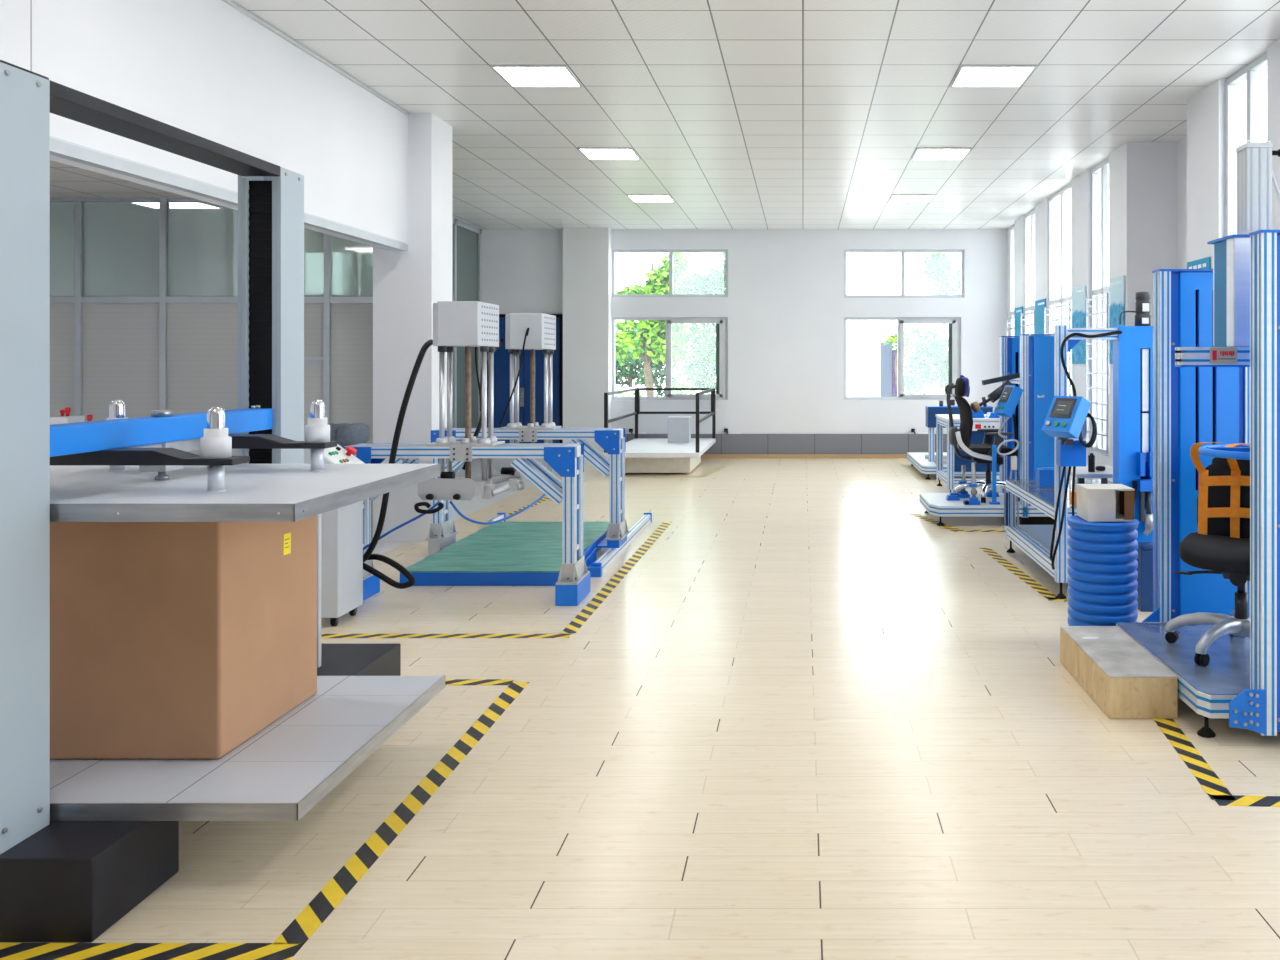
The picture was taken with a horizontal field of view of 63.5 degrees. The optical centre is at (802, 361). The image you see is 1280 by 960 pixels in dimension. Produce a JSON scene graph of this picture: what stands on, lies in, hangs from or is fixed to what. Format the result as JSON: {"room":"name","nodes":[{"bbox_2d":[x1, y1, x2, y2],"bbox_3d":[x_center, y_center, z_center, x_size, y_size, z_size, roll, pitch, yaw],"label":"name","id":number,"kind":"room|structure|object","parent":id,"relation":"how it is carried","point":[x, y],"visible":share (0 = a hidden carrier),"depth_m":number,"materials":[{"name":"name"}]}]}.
{"room":"testing laboratory","nodes":[
{"label":"testing laboratory","id":0,"kind":"room"},
{"bbox_2d":[50,209,148,296],"bbox_3d":[-11.300,-0.315,7.200,0.200,3.910,20.800,0,0,0],"label":"wall","id":1,"kind":"structure","parent":0,"point":[116,254],"depth_m":16.22,"materials":[{"name":"glass"}]},
{"bbox_2d":[50,160,189,197],"bbox_3d":[-5.700,-1.560,5.925,3.800,0.060,7.050,0,0,0],"label":"ceiling","id":2,"kind":"structure","parent":0,"point":[66,181],"depth_m":8.86,"materials":[{"name":"tile"}]},
{"bbox_2d":[129,202,222,208],"bbox_3d":[-9.050,-2.264,14.680,1.000,0.012,0.580,0,0,0],"label":"recessed light","id":3,"kind":"object","parent":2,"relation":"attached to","point":[173,205],"visible":0.82,"depth_m":14.68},
{"bbox_2d":[135,203,216,207],"bbox_3d":[-9.050,-2.265,14.680,0.964,0.006,0.544,0,0,0],"label":"diffuser","id":4,"kind":"object","parent":3,"relation":"attached to","point":[152,205],"depth_m":14.68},
{"bbox_2d":[0,0,407,249],"bbox_3d":[-3.700,-0.315,3.030,0.200,3.910,12.460,0,0,0],"label":"wall","id":5,"kind":"structure","parent":0,"point":[206,69],"depth_m":6.28,"materials":[{"name":"paint"}]},
{"bbox_2d":[50,136,407,250],"bbox_3d":[-3.598,-1.038,5.885,0.065,0.075,6.570,0,0,0],"label":"trim","id":6,"kind":"structure","parent":5,"relation":"attached to","point":[61,148],"depth_m":5.76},
{"bbox_2d":[222,0,408,115],"bbox_3d":[-3.590,-2.252,3.020,0.019,0.025,12.440,0,0,0],"label":"trim","id":7,"kind":"structure","parent":5,"relation":"attached to","point":[230,2],"depth_m":7.37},
{"bbox_2d":[50,198,372,537],"bbox_3d":[-5.760,0.055,9.500,3.680,3.170,0.068,0,0,0],"label":"wall office partition","id":8,"kind":"structure","parent":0,"point":[179,355],"depth_m":9.50,"materials":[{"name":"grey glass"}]},
{"bbox_2d":[226,207,481,459],"bbox_3d":[-5.535,-0.315,13.603,0.070,3.918,7.594,0,0,0],"label":"window","id":9,"kind":"structure","parent":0,"point":[352,261],"depth_m":12.96,"materials":[{"name":"green glass"}]},
{"bbox_2d":[373,113,451,541],"bbox_3d":[-3.652,-0.315,9.535,0.535,3.910,0.550,0,0,0],"label":"wall","id":10,"kind":"structure","parent":0,"point":[406,284],"depth_m":9.26,"materials":[{"name":"paint"}]},
{"bbox_2d":[149,229,1006,433],"bbox_3d":[-3.550,-0.315,17.500,15.300,3.910,0.200,0,0,0],"label":"wall","id":11,"kind":"structure","parent":0,"point":[786,307],"depth_m":17.40,"materials":[{"name":"paint"}]},
{"bbox_2d":[487,314,562,442],"bbox_3d":[-4.770,0.410,17.325,1.340,2.460,0.141,0,0,0],"label":"door","id":12,"kind":"structure","parent":11,"relation":"in","point":[501,356],"depth_m":17.33,"materials":[{"name":"blue metal"}]},
{"bbox_2d":[612,317,727,399],"bbox_3d":[-2.284,-0.060,17.475,2.009,1.420,0.090,0,0,0],"label":"window","id":13,"kind":"structure","parent":11,"relation":"in","point":[721,323],"depth_m":17.44,"materials":[{"name":"white metal"}]},
{"bbox_2d":[612,249,727,296],"bbox_3d":[-2.284,-1.522,17.485,2.009,0.825,0.070,0,0,0],"label":"window","id":14,"kind":"structure","parent":11,"relation":"in","point":[670,251],"depth_m":17.45,"materials":[{"name":"white metal"}]},
{"bbox_2d":[626,434,946,453],"bbox_3d":[0.130,1.405,17.387,6.820,0.350,0.025,0,0,0],"label":"baseboard","id":15,"kind":"structure","parent":11,"relation":"attached to","point":[725,443],"depth_m":17.37,"materials":[{"name":"grey tile"}]},
{"bbox_2d":[701,454,906,457],"bbox_3d":[0.130,1.609,17.350,6.820,0.062,0.100,0,0,0],"label":"trim","id":16,"kind":"structure","parent":11,"relation":"attached to","point":[702,455],"depth_m":17.30,"materials":[{"name":"beige wood"}]},
{"bbox_2d":[844,317,960,399],"bbox_3d":[1.705,-0.060,17.475,2.018,1.420,0.090,0,0,0],"label":"window","id":17,"kind":"structure","parent":11,"relation":"in","point":[954,323],"depth_m":17.45,"materials":[{"name":"white metal"}]},
{"bbox_2d":[844,249,963,297],"bbox_3d":[1.735,-1.518,17.485,2.078,0.835,0.070,0,0,0],"label":"window","id":18,"kind":"structure","parent":11,"relation":"in","point":[902,251],"depth_m":17.45,"materials":[{"name":"white metal"}]},
{"bbox_2d":[563,228,610,458],"bbox_3d":[-3.672,-0.315,17.285,0.775,3.910,0.230,0,0,0],"label":"wall","id":19,"kind":"structure","parent":0,"point":[586,251],"depth_m":17.17,"materials":[{"name":"grey paint"}]},
{"bbox_2d":[0,458,1279,959],"bbox_3d":[-3.550,1.700,7.200,15.300,0.120,20.800,0,0,0],"label":"floor","id":20,"kind":"structure","parent":0,"point":[815,718],"depth_m":3.99,"materials":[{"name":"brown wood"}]},
{"bbox_2d":[0,943,303,959],"bbox_3d":[-2.303,1.639,2.820,1.795,0.002,0.090,0,0,0],"label":"tape","id":21,"kind":"object","parent":20,"relation":"on","point":[8,951],"visible":1,"depth_m":2.82,"materials":[{"name":"plastic"}]},
{"bbox_2d":[0,60,444,941],"bbox_3d":[-2.361,0.389,3.969,1.637,2.503,2.203,0,0,0],"label":"compression tester","id":22,"kind":"object","parent":20,"relation":"on","point":[84,842],"visible":0.84,"depth_m":3.21,"materials":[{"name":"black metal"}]},
{"bbox_2d":[50,515,316,758],"bbox_3d":[-2.372,0.920,3.792,0.796,0.860,0.697,0,0,0],"label":"cardboard box","id":23,"kind":"object","parent":22,"relation":"on","point":[169,640],"visible":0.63,"depth_m":3.44,"materials":[{"name":"brown cardboard"}]},
{"bbox_2d":[304,444,364,625],"bbox_3d":[-3.095,1.080,6.440,0.510,1.120,0.360,0,0,0],"label":"control console","id":24,"kind":"object","parent":20,"relation":"on","point":[341,528],"visible":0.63,"depth_m":6.33,"materials":[{"name":"white plastic"}]},
{"bbox_2d":[327,423,369,446],"bbox_3d":[-4.065,1.077,8.500,0.770,1.125,0.600,0,0,0],"label":"armchair","id":25,"kind":"object","parent":20,"relation":"on","point":[345,434],"visible":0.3,"depth_m":8.35,"materials":[{"name":"grey fabric"}]},
{"bbox_2d":[272,682,528,943],"bbox_3d":[-1.448,1.639,4.030,0.090,0.002,2.340,0,0,0],"label":"tape","id":26,"kind":"object","parent":20,"relation":"on","point":[315,913],"visible":1,"depth_m":3.55,"materials":[{"name":"plastic"}]},
{"bbox_2d":[321,634,571,637],"bbox_3d":[-2.395,1.639,6.080,2.010,0.002,0.090,0,0,0],"label":"tape","id":27,"kind":"object","parent":20,"relation":"on","point":[322,635],"visible":0.64,"depth_m":6.08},
{"bbox_2d":[343,301,589,605],"bbox_3d":[-2.340,0.616,7.001,1.650,2.048,0.567,0,0,0],"label":"gantry","id":28,"kind":"object","parent":20,"relation":"on","point":[467,324],"visible":0.91,"depth_m":6.88,"materials":[{"name":"metal"}]},
{"bbox_2d":[363,339,432,588],"bbox_3d":[-2.770,0.672,6.846,0.463,1.658,0.359,0,0,0],"label":"power cable","id":29,"kind":"object","parent":28,"relation":"hanging from","point":[368,555],"visible":0.85,"depth_m":6.70,"materials":[{"name":"black rubber"}]},
{"bbox_2d":[363,502,438,549],"bbox_3d":[-2.809,1.139,6.760,0.789,0.421,0.098,0,0,0],"label":"air hose","id":30,"kind":"object","parent":28,"relation":"hanging from","point":[436,504],"visible":0.51,"depth_m":6.76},
{"bbox_2d":[414,502,443,513],"bbox_3d":[-2.463,0.961,6.695,0.196,0.079,0.028,0,0,0],"label":"cable loop","id":31,"kind":"object","parent":28,"relation":"hanging from","point":[440,505],"visible":1,"depth_m":6.68,"materials":[{"name":"black rubber"}]},
{"bbox_2d":[475,347,481,410],"bbox_3d":[-2.252,0.117,7.050,0.049,0.445,0.014,0,0,0],"label":"wire","id":32,"kind":"object","parent":28,"relation":"hanging from","point":[476,366],"visible":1,"depth_m":7.04,"materials":[{"name":"black rubber"}]},
{"bbox_2d":[462,339,503,469],"bbox_3d":[-2.428,0.285,7.818,0.129,0.963,1.304,0,0,-7],"label":"lead","id":33,"kind":"object","parent":28,"relation":"hanging from","point":[479,425],"visible":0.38,"depth_m":7.33,"materials":[{"name":"black rubber"}]},
{"bbox_2d":[449,494,544,524],"bbox_3d":[-2.177,1.040,7.572,0.103,0.222,1.598,0,0,10],"label":"air hose","id":34,"kind":"object","parent":28,"relation":"hanging from","point":[543,495],"visible":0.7,"depth_m":7.19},
{"bbox_2d":[445,679,513,684],"bbox_3d":[-1.745,1.639,5.200,0.510,0.002,0.090,0,0,0],"label":"tape","id":35,"kind":"object","parent":20,"relation":"on","point":[447,681],"visible":0.64,"depth_m":5.21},
{"bbox_2d":[488,513,505,524],"bbox_3d":[-3.090,1.593,10.240,0.080,0.096,0.380,0,0,0],"label":"rail","id":36,"kind":"object","parent":20,"relation":"on","point":[498,516],"visible":0.6,"depth_m":10.26,"materials":[{"name":"metal"}]},
{"bbox_2d":[400,521,609,585],"bbox_3d":[-2.368,1.586,8.601,1.187,0.108,2.323,0,0,0],"label":"platform","id":37,"kind":"object","parent":20,"relation":"on","point":[508,553],"visible":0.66,"depth_m":7.96,"materials":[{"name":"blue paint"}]},
{"bbox_2d":[425,313,629,556],"bbox_3d":[-2.340,0.617,8.760,1.644,2.046,1.500,0,0,0],"label":"gantry","id":38,"kind":"object","parent":20,"relation":"on","point":[542,327],"visible":0.77,"depth_m":8.56,"materials":[{"name":"metal"}]},
{"bbox_2d":[500,328,528,424],"bbox_3d":[-2.419,0.124,8.486,0.309,0.820,0.064,0,0,20],"label":"wire","id":39,"kind":"object","parent":38,"relation":"attached to","point":[527,330],"visible":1,"depth_m":8.44,"materials":[{"name":"black rubber"}]},
{"bbox_2d":[507,496,549,514],"bbox_3d":[-3.105,1.639,11.650,0.090,0.002,1.502,0,0,3],"label":"tape","id":40,"kind":"object","parent":20,"relation":"on","point":[547,497],"visible":0.5,"depth_m":11.68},
{"bbox_2d":[561,522,671,632],"bbox_3d":[-1.403,1.639,8.280,0.092,0.002,4.280,0,0,0],"label":"tape","id":41,"kind":"object","parent":20,"relation":"on","point":[588,610],"visible":1,"depth_m":7.48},
{"bbox_2d":[585,513,651,576],"bbox_3d":[-1.630,1.590,9.085,0.180,0.101,2.690,0,0,0],"label":"rail","id":42,"kind":"object","parent":20,"relation":"on","point":[596,567],"visible":0.92,"depth_m":8.36,"materials":[{"name":"metal"}]},
{"bbox_2d":[603,388,715,473],"bbox_3d":[-2.167,1.040,15.890,1.366,1.200,2.780,0,0,0],"label":"railed platform","id":43,"kind":"object","parent":20,"relation":"on","point":[642,455],"visible":0.89,"depth_m":14.87,"materials":[{"name":"metal"}]},
{"bbox_2d":[667,416,690,442],"bbox_3d":[-2.000,1.091,16.450,0.350,0.406,0.310,0,0,0],"label":"metal box","id":44,"kind":"object","parent":43,"relation":"on","point":[679,427],"visible":1,"depth_m":16.30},
{"bbox_2d":[625,476,700,476],"bbox_3d":[-2.080,1.639,14.500,1.240,0.002,0.080,0,0,0],"label":"tape","id":45,"kind":"object","parent":20,"relation":"on","point":[625,476],"visible":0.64,"depth_m":14.54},
{"bbox_2d":[701,459,739,476],"bbox_3d":[-1.265,1.639,15.875,0.110,0.002,2.670,0,0,7],"label":"tape","id":46,"kind":"object","parent":20,"relation":"on","point":[733,460],"visible":1,"depth_m":15.63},
{"bbox_2d":[896,460,927,481],"bbox_3d":[1.630,1.639,15.400,0.110,0.002,3.001,0,0,-1],"label":"tape","id":47,"kind":"object","parent":20,"relation":"on","point":[908,468],"visible":1,"depth_m":15.20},
{"bbox_2d":[910,514,959,530],"bbox_3d":[1.350,1.639,10.405,0.100,0.002,1.131,0,0,-15],"label":"tape","id":48,"kind":"object","parent":20,"relation":"on","point":[946,526],"visible":0.93,"depth_m":10.44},
{"bbox_2d":[907,401,992,479],"bbox_3d":[2.189,1.100,15.150,1.062,1.080,2.103,0,0,0],"label":"low tester","id":49,"kind":"object","parent":20,"relation":"on","point":[917,459],"visible":0.49,"depth_m":14.56,"materials":[{"name":"metal"}]},
{"bbox_2d":[935,414,999,491],"bbox_3d":[2.255,1.167,12.940,0.990,0.945,1.121,0,0,0],"label":"table","id":50,"kind":"object","parent":20,"relation":"on","point":[954,463],"visible":0.36,"depth_m":12.45,"materials":[{"name":"metal"}]},
{"bbox_2d":[972,410,984,417],"bbox_3d":[2.150,0.649,12.725,0.216,0.090,0.250,0,0,0],"label":"case","id":51,"kind":"object","parent":50,"relation":"on","point":[979,414],"visible":0.42,"depth_m":12.60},
{"bbox_2d":[954,530,1005,531],"bbox_3d":[1.780,1.639,9.860,0.640,0.002,0.100,0,0,0],"label":"tape","id":52,"kind":"object","parent":20,"relation":"on","point":[955,530],"visible":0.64,"depth_m":9.82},
{"bbox_2d":[919,334,1053,525],"bbox_3d":[1.954,0.676,10.619,1.352,1.927,1.442,0,0,0],"label":"machine","id":53,"kind":"object","parent":20,"relation":"on","point":[1025,390],"depth_m":10.12,"materials":[{"name":"metal"}]},
{"bbox_2d":[946,492,959,499],"bbox_3d":[1.560,1.397,10.570,0.138,0.074,0.100,0,0,0],"label":"block","id":54,"kind":"object","parent":53,"relation":"on","point":[952,496],"visible":1,"depth_m":10.52,"materials":[{"name":"blue paint"}]},
{"bbox_2d":[958,465,969,497],"bbox_3d":[1.680,1.264,10.780,0.160,0.340,0.140,0,0,0],"label":"post","id":55,"kind":"object","parent":53,"relation":"on","point":[963,493],"visible":0.73,"depth_m":10.74,"materials":[{"name":"metal"}]},
{"bbox_2d":[963,462,979,504],"bbox_3d":[1.700,1.224,10.220,0.160,0.420,0.140,0,0,0],"label":"post","id":56,"kind":"object","parent":53,"relation":"on","point":[973,500],"visible":1,"depth_m":10.22,"materials":[{"name":"metal"}]},
{"bbox_2d":[945,375,1019,502],"bbox_3d":[1.871,0.784,10.661,0.773,1.299,0.718,0,0,0],"label":"office chair","id":57,"kind":"object","parent":53,"relation":"on","point":[980,453],"visible":0.8,"depth_m":10.55,"materials":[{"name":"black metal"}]},
{"bbox_2d":[989,445,999,504],"bbox_3d":[1.935,1.137,10.260,0.100,0.594,0.080,0,0,0],"label":"bar","id":58,"kind":"object","parent":53,"relation":"on","point":[994,447],"visible":1,"depth_m":10.25,"materials":[{"name":"blue paint"}]},
{"bbox_2d":[1013,414,1018,479],"bbox_3d":[2.106,0.904,10.067,0.037,0.775,0.112,0,0,43],"label":"cable","id":59,"kind":"object","parent":53,"relation":"attached to","point":[1014,419],"visible":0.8,"depth_m":10.07,"materials":[{"name":"black rubber"}]},
{"bbox_2d":[1002,456,1019,528],"bbox_3d":[2.070,1.286,10.030,0.200,0.711,0.100,0,0,0],"label":"stand","id":60,"kind":"object","parent":20,"relation":"on","point":[1013,458],"visible":0.64,"depth_m":10.02,"materials":[{"name":"metal"}]},
{"bbox_2d":[980,548,1055,598],"bbox_3d":[1.667,1.639,7.985,0.091,0.002,1.935,0,0,-4],"label":"tape","id":61,"kind":"object","parent":20,"relation":"on","point":[1035,585],"visible":1,"depth_m":7.83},
{"bbox_2d":[1004,292,1152,598],"bbox_3d":[2.113,0.576,7.717,1.015,2.129,2.167,0,0,0],"label":"bench tester","id":62,"kind":"object","parent":20,"relation":"on","point":[1133,348],"depth_m":7.02,"materials":[{"name":"metal"}]},
{"bbox_2d":[1016,525,1069,556],"bbox_3d":[2.188,1.403,7.910,0.715,0.010,1.630,0,0,0],"label":"shelf","id":63,"kind":"object","parent":62,"relation":"attached to","point":[1042,534],"depth_m":8.25,"materials":[{"name":"metal"}]},
{"bbox_2d":[1036,467,1053,486],"bbox_3d":[2.000,0.938,8.300,0.160,0.148,0.120,0,0,0],"label":"case","id":64,"kind":"object","parent":62,"relation":"on","point":[1044,475],"visible":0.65,"depth_m":8.24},
{"bbox_2d":[1050,466,1065,560],"bbox_3d":[1.737,1.040,6.927,0.105,0.655,0.092,0,0,17],"label":"cable","id":65,"kind":"object","parent":62,"relation":"hanging from","point":[1064,467],"visible":0.94,"depth_m":6.91,"materials":[{"name":"black rubber"}]},
{"bbox_2d":[1051,466,1070,569],"bbox_3d":[1.765,1.070,6.934,0.148,0.714,0.102,0,0,0],"label":"cable","id":66,"kind":"object","parent":62,"relation":"hanging from","point":[1069,468],"visible":1,"depth_m":6.92,"materials":[{"name":"black rubber"}]},
{"bbox_2d":[1072,466,1075,515],"bbox_3d":[1.874,0.989,6.971,0.070,0.549,0.026,0,0,-22],"label":"cable","id":67,"kind":"object","parent":62,"relation":"hanging from","point":[1074,467],"visible":0.52,"depth_m":6.95,"materials":[{"name":"black rubber"}]},
{"bbox_2d":[1082,419,1086,438],"bbox_3d":[1.895,0.445,6.895,0.060,0.160,0.030,0,0,0],"label":"glove","id":68,"kind":"object","parent":62,"relation":"in","point":[1084,428],"visible":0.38,"depth_m":6.88,"materials":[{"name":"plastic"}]},
{"bbox_2d":[1068,436,1112,483],"bbox_3d":[2.190,0.781,7.675,0.420,0.462,0.650,0,0,0],"label":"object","id":69,"kind":"object","parent":62,"relation":"on","point":[1091,470],"visible":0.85,"depth_m":7.48,"materials":[{"name":"metal"}]},
{"bbox_2d":[1060,331,1121,395],"bbox_3d":[1.980,0.054,6.938,0.431,0.540,0.110,0,0,-6],"label":"cable","id":70,"kind":"object","parent":62,"relation":"attached to","point":[1115,332],"visible":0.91,"depth_m":6.96,"materials":[{"name":"black rubber"}]},
{"bbox_2d":[1066,515,1138,625],"bbox_3d":[1.718,1.270,5.830,0.399,0.741,0.399,0,0,9],"label":"coiled hose","id":71,"kind":"object","parent":20,"relation":"on","point":[1102,581],"visible":0.8,"depth_m":5.67,"materials":[{"name":"blue paint"}]},
{"bbox_2d":[1076,484,1134,521],"bbox_3d":[1.735,0.806,5.839,0.264,0.183,0.242,0,0,0],"label":"open box","id":72,"kind":"object","parent":71,"relation":"on","point":[1095,502],"visible":1,"depth_m":5.72,"materials":[{"name":"cardboard"}]},
{"bbox_2d":[1060,626,1177,718],"bbox_3d":[1.564,1.542,5.114,0.316,0.196,0.893,0,0,0],"label":"block","id":73,"kind":"object","parent":20,"relation":"on","point":[1122,677],"visible":1,"depth_m":4.82,"materials":[{"name":"wood"}]},
{"bbox_2d":[1136,542,1152,611],"bbox_3d":[2.280,1.417,6.720,0.120,0.445,0.100,0,0,0],"label":"bin","id":74,"kind":"object","parent":20,"relation":"on","point":[1145,549],"visible":0.64,"depth_m":6.67,"materials":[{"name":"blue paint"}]},
{"bbox_2d":[1153,719,1235,799],"bbox_3d":[1.617,1.639,4.275,0.090,0.002,0.954,0,0,5],"label":"tape","id":75,"kind":"object","parent":20,"relation":"on","point":[1210,782],"visible":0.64,"depth_m":4.19,"materials":[{"name":"plastic"}]},
{"bbox_2d":[1116,140,1279,737],"bbox_3d":[2.165,0.291,4.986,0.873,2.697,1.456,0,0,0],"label":"machine","id":76,"kind":"object","parent":20,"relation":"on","point":[1216,331],"visible":0.95,"depth_m":4.87,"materials":[{"name":"metal"}]},
{"bbox_2d":[1165,457,1249,665],"bbox_3d":[2.155,0.963,5.040,0.697,0.952,0.703,0,0,29],"label":"office chair","id":77,"kind":"object","parent":76,"relation":"on","point":[1216,552],"visible":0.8,"depth_m":5.01,"materials":[{"name":"metal"}]},
{"bbox_2d":[1190,442,1249,537],"bbox_3d":[2.197,0.658,5.110,0.461,0.503,0.245,0,0,29],"label":"harness","id":78,"kind":"object","parent":77,"relation":"on","point":[1235,480],"visible":0.8,"depth_m":5.21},
{"bbox_2d":[1211,795,1279,806],"bbox_3d":[1.970,1.639,3.780,0.861,0.002,0.090,0,0,3],"label":"tape","id":79,"kind":"object","parent":20,"relation":"on","point":[1241,800],"visible":1,"depth_m":3.79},
{"bbox_3d":[-6.200,1.140,8.300,1.200,1.000,0.600,0,0,0],"label":"bench","id":80,"kind":"object","parent":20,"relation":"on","visible":0},
{"bbox_2d":[50,407,84,424],"bbox_3d":[-5.980,0.502,8.248,0.160,0.275,0.205,0,0,0],"label":"instrument","id":81,"kind":"object","parent":80,"relation":"on","point":[62,419],"visible":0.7,"depth_m":8.20,"materials":[{"name":"plastic"}]},
{"bbox_2d":[50,0,1279,228],"bbox_3d":[-3.550,-2.395,7.150,15.700,0.250,21.100,0,0,0],"label":"ceiling","id":82,"kind":"structure","parent":0,"point":[748,114],"depth_m":8.64,"materials":[{"name":"tile"}]},
{"bbox_2d":[490,65,582,86],"bbox_3d":[-2.100,-2.264,8.060,0.580,0.012,0.580,0,0,0],"label":"recessed light","id":83,"kind":"object","parent":82,"relation":"in","point":[514,75],"visible":1,"depth_m":8.02,"materials":[{"name":"plastic"}]},
{"bbox_2d":[578,148,640,159],"bbox_3d":[-2.100,-2.264,11.060,0.580,0.012,0.580,0,0,0],"label":"recessed light","id":84,"kind":"object","parent":82,"relation":"in","point":[590,153],"visible":1,"depth_m":11.02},
{"bbox_2d":[627,195,674,201],"bbox_3d":[-2.100,-2.264,14.060,0.580,0.012,0.580,0,0,0],"label":"recessed light","id":85,"kind":"object","parent":82,"relation":"in","point":[635,198],"visible":1,"depth_m":14.06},
{"bbox_2d":[889,195,934,201],"bbox_3d":[1.500,-2.264,14.060,0.580,0.012,0.580,0,0,0],"label":"recessed light","id":86,"kind":"object","parent":82,"relation":"in","point":[894,198],"visible":1,"depth_m":14.06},
{"bbox_2d":[911,148,971,159],"bbox_3d":[1.500,-2.264,11.060,0.580,0.012,0.580,0,0,0],"label":"recessed light","id":87,"kind":"object","parent":82,"relation":"in","point":[920,153],"visible":1,"depth_m":11.02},
{"bbox_2d":[950,65,1036,86],"bbox_3d":[1.500,-2.264,8.060,0.580,0.012,0.580,0,0,0],"label":"recessed light","id":88,"kind":"object","parent":82,"relation":"in","point":[967,75],"visible":1,"depth_m":8.02,"materials":[{"name":"plastic"}]},
{"bbox_2d":[1007,39,1279,481],"bbox_3d":[3.717,-0.315,7.100,0.765,3.910,20.600,0,0,0],"label":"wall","id":89,"kind":"structure","parent":0,"point":[1167,199],"depth_m":10.48,"materials":[{"name":"paint"}]},
{"bbox_2d":[1006,225,1014,337],"bbox_3d":[3.484,-0.610,16.725,0.132,3.300,0.758,0,0,0],"label":"window","id":90,"kind":"structure","parent":89,"relation":"in","point":[1012,229],"depth_m":17.05,"materials":[{"name":"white glass"}]},
{"bbox_2d":[1014,306,1022,337],"bbox_3d":[3.397,-0.560,16.010,0.014,0.600,0.580,0,0,0],"label":"poster","id":91,"kind":"object","parent":89,"relation":"attached to","point":[1017,311],"visible":0.67,"depth_m":16.07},
{"bbox_2d":[1021,209,1034,333],"bbox_3d":[3.424,-0.610,15.225,0.132,3.300,0.958,0,0,0],"label":"window","id":92,"kind":"structure","parent":89,"relation":"in","point":[1027,308],"depth_m":15.65,"materials":[{"name":"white glass"}]},
{"bbox_2d":[1035,298,1045,333],"bbox_3d":[3.357,-0.570,14.370,0.014,0.620,0.620,0,0,0],"label":"poster","id":93,"kind":"object","parent":89,"relation":"attached to","point":[1039,304],"visible":0.7,"depth_m":14.40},
{"bbox_2d":[1044,184,1070,395],"bbox_3d":[3.389,-0.610,13.340,0.132,3.300,1.368,0,0,0],"label":"window","id":94,"kind":"structure","parent":89,"relation":"in","point":[1062,193],"depth_m":13.43,"materials":[{"name":"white glass"}]},
{"bbox_2d":[1072,285,1085,363],"bbox_3d":[3.332,-0.445,12.285,0.014,0.930,0.590,0,0,0],"label":"poster","id":95,"kind":"object","parent":89,"relation":"attached to","point":[1078,293],"visible":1,"depth_m":12.22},
{"bbox_2d":[1086,158,1108,455],"bbox_3d":[3.389,-0.610,11.520,0.132,3.300,0.868,0,0,0],"label":"window","id":96,"kind":"structure","parent":89,"relation":"in","point":[1103,291],"depth_m":11.50,"materials":[{"name":"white glass"}]},
{"bbox_2d":[1109,275,1124,363],"bbox_3d":[3.327,-0.440,10.780,0.014,0.920,0.500,0,0,0],"label":"poster","id":97,"kind":"object","parent":89,"relation":"attached to","point":[1117,284],"visible":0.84,"depth_m":10.80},
{"bbox_2d":[1187,257,1209,268],"bbox_3d":[3.322,-0.485,8.540,0.014,0.750,0.480,0,0,0],"label":"poster","id":98,"kind":"object","parent":89,"relation":"attached to","point":[1204,263],"visible":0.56,"depth_m":8.48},
{"bbox_2d":[1225,53,1266,236],"bbox_3d":[3.389,-0.610,7.735,0.132,3.300,0.838,0,0,0],"label":"window","id":99,"kind":"structure","parent":89,"relation":"in","point":[1250,72],"depth_m":8.10,"materials":[{"name":"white glass"}]},
{"label":"outside","id":100,"kind":"structure","parent":0,"visible":0},
{"bbox_2d":[659,394,1068,396],"bbox_3d":[0.000,1.965,38.855,80.000,0.150,42.290,0,0,0],"label":"ground","id":101,"kind":"structure","parent":100,"point":[848,395],"depth_m":57.33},
{"bbox_2d":[615,387,656,396],"bbox_3d":[-4.775,1.015,24.500,2.450,1.750,0.300,0,0,0],"label":"wall","id":102,"kind":"structure","parent":101,"relation":"on","point":[642,392],"depth_m":24.40,"materials":[{"name":"grey paint"}]},
{"bbox_2d":[615,322,690,396],"bbox_3d":[-4.170,0.394,25.510,2.672,3.025,1.402,0,0,0],"label":"tree","id":103,"kind":"object","parent":101,"relation":"on","point":[630,373],"visible":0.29,"depth_m":25.31,"materials":[{"name":"green plant"}]},
{"bbox_2d":[615,253,692,396],"bbox_3d":[-3.110,-0.222,20.531,1.792,4.252,1.109,0,0,0],"label":"tree","id":104,"kind":"object","parent":101,"relation":"on","point":[657,282],"visible":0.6,"depth_m":20.47,"materials":[{"name":"green plant"}]},
{"bbox_2d":[615,378,695,396],"bbox_3d":[-3.200,1.118,21.421,2.048,1.585,0.830,0,0,0],"label":"tree","id":105,"kind":"object","parent":101,"relation":"on","point":[681,383],"visible":0.06,"depth_m":21.33,"materials":[{"name":"green plant"}]},
{"bbox_2d":[675,253,724,393],"bbox_3d":[-1.908,-0.494,23.507,2.390,4.799,1.364,0,0,-6],"label":"tree","id":106,"kind":"object","parent":101,"relation":"on","point":[710,283],"visible":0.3,"depth_m":23.30,"materials":[{"name":"green plant"}]},
{"bbox_2d":[866,342,896,396],"bbox_3d":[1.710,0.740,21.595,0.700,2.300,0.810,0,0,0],"label":"building","id":107,"kind":"structure","parent":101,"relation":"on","point":[880,358],"depth_m":21.20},
{"bbox_2d":[884,332,917,393],"bbox_3d":[1.985,0.644,20.764,0.717,2.524,0.583,0,0,0],"label":"tree","id":108,"kind":"object","parent":101,"relation":"on","point":[892,339],"visible":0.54,"depth_m":20.70,"materials":[{"name":"green plant"}]},
{"bbox_2d":[904,253,960,393],"bbox_3d":[2.988,-0.369,23.496,1.814,4.546,1.173,0,0,0],"label":"tree","id":109,"kind":"object","parent":101,"relation":"on","point":[939,263],"visible":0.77,"depth_m":23.34,"materials":[{"name":"green plant"}]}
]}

